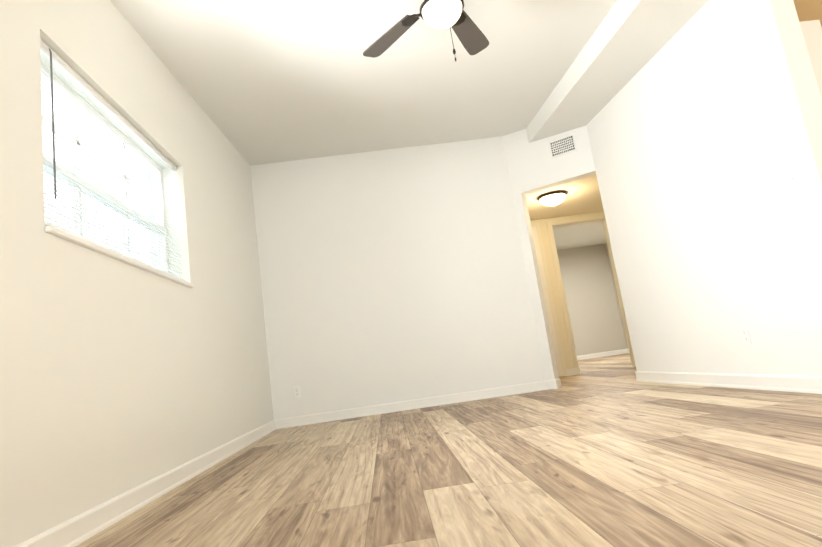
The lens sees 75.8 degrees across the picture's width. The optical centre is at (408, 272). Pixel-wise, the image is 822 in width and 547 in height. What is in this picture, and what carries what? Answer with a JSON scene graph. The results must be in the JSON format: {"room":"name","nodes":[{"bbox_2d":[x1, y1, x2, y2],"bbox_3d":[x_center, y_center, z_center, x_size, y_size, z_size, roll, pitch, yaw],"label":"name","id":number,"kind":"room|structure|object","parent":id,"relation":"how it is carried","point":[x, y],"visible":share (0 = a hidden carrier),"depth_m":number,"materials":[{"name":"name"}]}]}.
{"room":"empty living room","nodes":[
{"label":"empty living room","id":0,"kind":"room"},
{"bbox_2d":[0,0,273,546],"bbox_3d":[-1.411,-0.758,0.329,0.200,2.920,10.610,-7,-9,-4],"label":"wall","id":1,"kind":"structure","parent":0,"point":[117,377],"depth_m":2.40,"materials":[{"name":"white paint"}]},
{"bbox_2d":[41,63,193,287],"bbox_3d":[-1.498,-0.420,2.716,0.200,0.828,1.461,-7,-9,-4],"label":"window","id":2,"kind":"structure","parent":1,"relation":"in","point":[77,240],"depth_m":2.67,"materials":[{"name":"white glass"}]},
{"bbox_2d":[40,39,184,280],"bbox_3d":[-1.460,-0.442,2.721,0.040,0.786,1.445,-7,-9,-4],"label":"window blind","id":3,"kind":"object","parent":2,"relation":"attached to","point":[66,68],"visible":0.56,"depth_m":2.48,"materials":[{"name":"white plastic"}]},
{"bbox_2d":[110,0,616,220],"bbox_3d":[1.948,-2.140,1.411,7.340,0.793,12.000,-7,-9,-4],"label":"ceiling","id":4,"kind":"structure","parent":0,"point":[266,81],"depth_m":3.92,"materials":[{"name":"white paint"}]},
{"bbox_2d":[363,0,488,60],"bbox_3d":[0.197,-1.355,2.765,1.177,0.650,1.153,-7,-9,-4],"label":"ceiling fan","id":5,"kind":"object","parent":4,"relation":"attached to","point":[445,14],"visible":1,"depth_m":3.04,"materials":[{"name":"brown metal"}]},
{"bbox_2d":[538,191,566,206],"bbox_3d":[1.674,-0.835,6.131,0.336,0.138,0.336,-7,-9,-4],"label":"hall light","id":6,"kind":"object","parent":4,"relation":"attached to","point":[553,198],"visible":1,"depth_m":6.03,"materials":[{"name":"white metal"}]},
{"bbox_2d":[526,0,708,142],"bbox_3d":[1.804,-2.148,0.787,0.622,0.652,10.380,-7,-9,-4],"label":"soffit","id":7,"kind":"structure","parent":4,"relation":"attached to","point":[628,41],"depth_m":3.98,"materials":[{"name":"white paint"}]},
{"bbox_2d":[250,136,544,419],"bbox_3d":[-0.161,-0.054,5.581,2.750,2.920,0.130,-7,-9,-4],"label":"wall","id":8,"kind":"structure","parent":0,"point":[393,275],"depth_m":5.50,"materials":[{"name":"white paint"}]},
{"bbox_2d":[293,386,300,397],"bbox_3d":[-1.117,1.187,5.256,0.070,0.115,0.007,-7,-9,-4],"label":"outlet","id":9,"kind":"object","parent":8,"relation":"attached to","point":[296,392],"visible":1,"depth_m":5.25,"materials":[{"name":"white plastic"}]},
{"bbox_2d":[75,353,821,546],"bbox_3d":[2.207,0.777,3.303,7.340,0.100,16.700,-7,-9,-4],"label":"floor","id":10,"kind":"structure","parent":0,"point":[607,451],"depth_m":2.00,"materials":[{"name":"brown wood"}]},
{"bbox_2d":[502,126,595,379],"bbox_3d":[1.604,-0.328,5.426,0.885,2.920,0.130,-14,-11,31],"label":"wall","id":11,"kind":"structure","parent":0,"point":[533,167],"depth_m":5.53,"materials":[{"name":"white paint"}]},
{"bbox_2d":[548,133,576,158],"bbox_3d":[1.580,-1.306,5.434,0.275,0.190,0.008,-14,-11,31],"label":"air vent","id":12,"kind":"object","parent":11,"relation":"in","point":[563,145],"visible":1,"depth_m":5.43,"materials":[{"name":"white metal"}]},
{"bbox_2d":[530,212,603,376],"bbox_3d":[2.020,-0.086,7.219,2.660,2.920,0.130,-7,-9,-4],"label":"wall","id":13,"kind":"structure","parent":0,"point":[556,296],"depth_m":7.09,"materials":[{"name":"beige"}]},
{"bbox_2d":[531,227,562,375],"bbox_3d":[1.572,0.391,7.007,0.605,2.018,0.081,-7,-9,-4],"label":"hall door","id":14,"kind":"structure","parent":13,"relation":"in","point":[547,304],"depth_m":7.02,"materials":[{"name":"white wood"}]},
{"bbox_2d":[531,213,635,376],"bbox_3d":[2.066,0.314,7.143,1.740,2.100,0.147,-7,-9,-4],"label":"door frame","id":15,"kind":"structure","parent":13,"relation":"attached to","point":[577,220],"depth_m":7.14,"materials":[{"name":"beige wood"}]},
{"bbox_2d":[553,221,606,249],"bbox_3d":[2.875,-0.842,9.720,3.460,0.100,4.470,-7,-9,-4],"label":"ceiling","id":16,"kind":"structure","parent":0,"point":[579,235],"depth_m":10.43,"materials":[{"name":"white paint"}]},
{"bbox_2d":[557,244,624,355],"bbox_3d":[2.941,0.527,11.654,3.180,2.920,0.200,-7,-9,-4],"label":"wall","id":17,"kind":"structure","parent":0,"point":[594,310],"depth_m":11.58,"materials":[{"name":"beige paint"}]},
{"bbox_2d":[577,349,625,359],"bbox_3d":[3.114,1.894,11.315,3.170,0.092,0.017,-7,-9,-4],"label":"baseboard","id":18,"kind":"structure","parent":17,"relation":"attached to","point":[623,351],"depth_m":11.38,"materials":[{"name":"white wood"}]},
{"bbox_2d":[605,243,627,348],"bbox_3d":[4.664,-0.049,9.656,0.130,2.920,4.470,-7,-9,-4],"label":"wall","id":19,"kind":"structure","parent":0,"point":[606,247],"depth_m":11.57,"materials":[{"name":"beige paint"}]},
{"bbox_2d":[586,0,821,375],"bbox_3d":[2.049,-0.639,3.944,0.130,2.920,2.440,-7,-9,-4],"label":"wall","id":20,"kind":"structure","parent":0,"point":[703,124],"depth_m":3.43,"materials":[{"name":"white paint"}]},
{"bbox_2d":[14,371,821,546],"bbox_3d":[0.669,0.388,0.275,3.617,0.092,10.328,-7,-9,-4],"label":"baseboard","id":21,"kind":"structure","parent":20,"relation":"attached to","point":[78,529],"depth_m":3.31,"materials":[{"name":"white wood"}]},
{"bbox_2d":[740,326,751,344],"bbox_3d":[2.150,0.400,3.371,0.007,0.115,0.070,-7,-9,-4],"label":"outlet","id":22,"kind":"object","parent":20,"relation":"attached to","point":[745,335],"visible":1,"depth_m":3.36,"materials":[{"name":"white plastic"}]},
{"bbox_2d":[800,20,821,98],"bbox_3d":[2.341,-1.016,4.013,0.546,0.840,1.576,-7,-9,-4],"label":"upper cabinet","id":23,"kind":"object","parent":20,"relation":"attached to","point":[812,32],"visible":0.09,"depth_m":3.29,"materials":[{"name":"white wood"}]},
{"bbox_2d":[793,0,821,26],"bbox_3d":[3.779,-2.539,0.402,3.340,0.383,9.330,-7,-9,-4],"label":"ceiling","id":24,"kind":"structure","parent":0,"point":[808,10],"depth_m":3.92,"materials":[{"name":"beige"}]},
{"label":"outside","id":25,"kind":"structure","parent":0,"visible":0},
{"bbox_2d":[41,82,150,264],"bbox_3d":[-1.909,-0.367,2.690,0.010,2.028,2.661,-7,-9,-4],"label":"sky","id":26,"kind":"structure","parent":25,"point":[84,155],"depth_m":3.31,"materials":[{"name":"white"}]}
]}

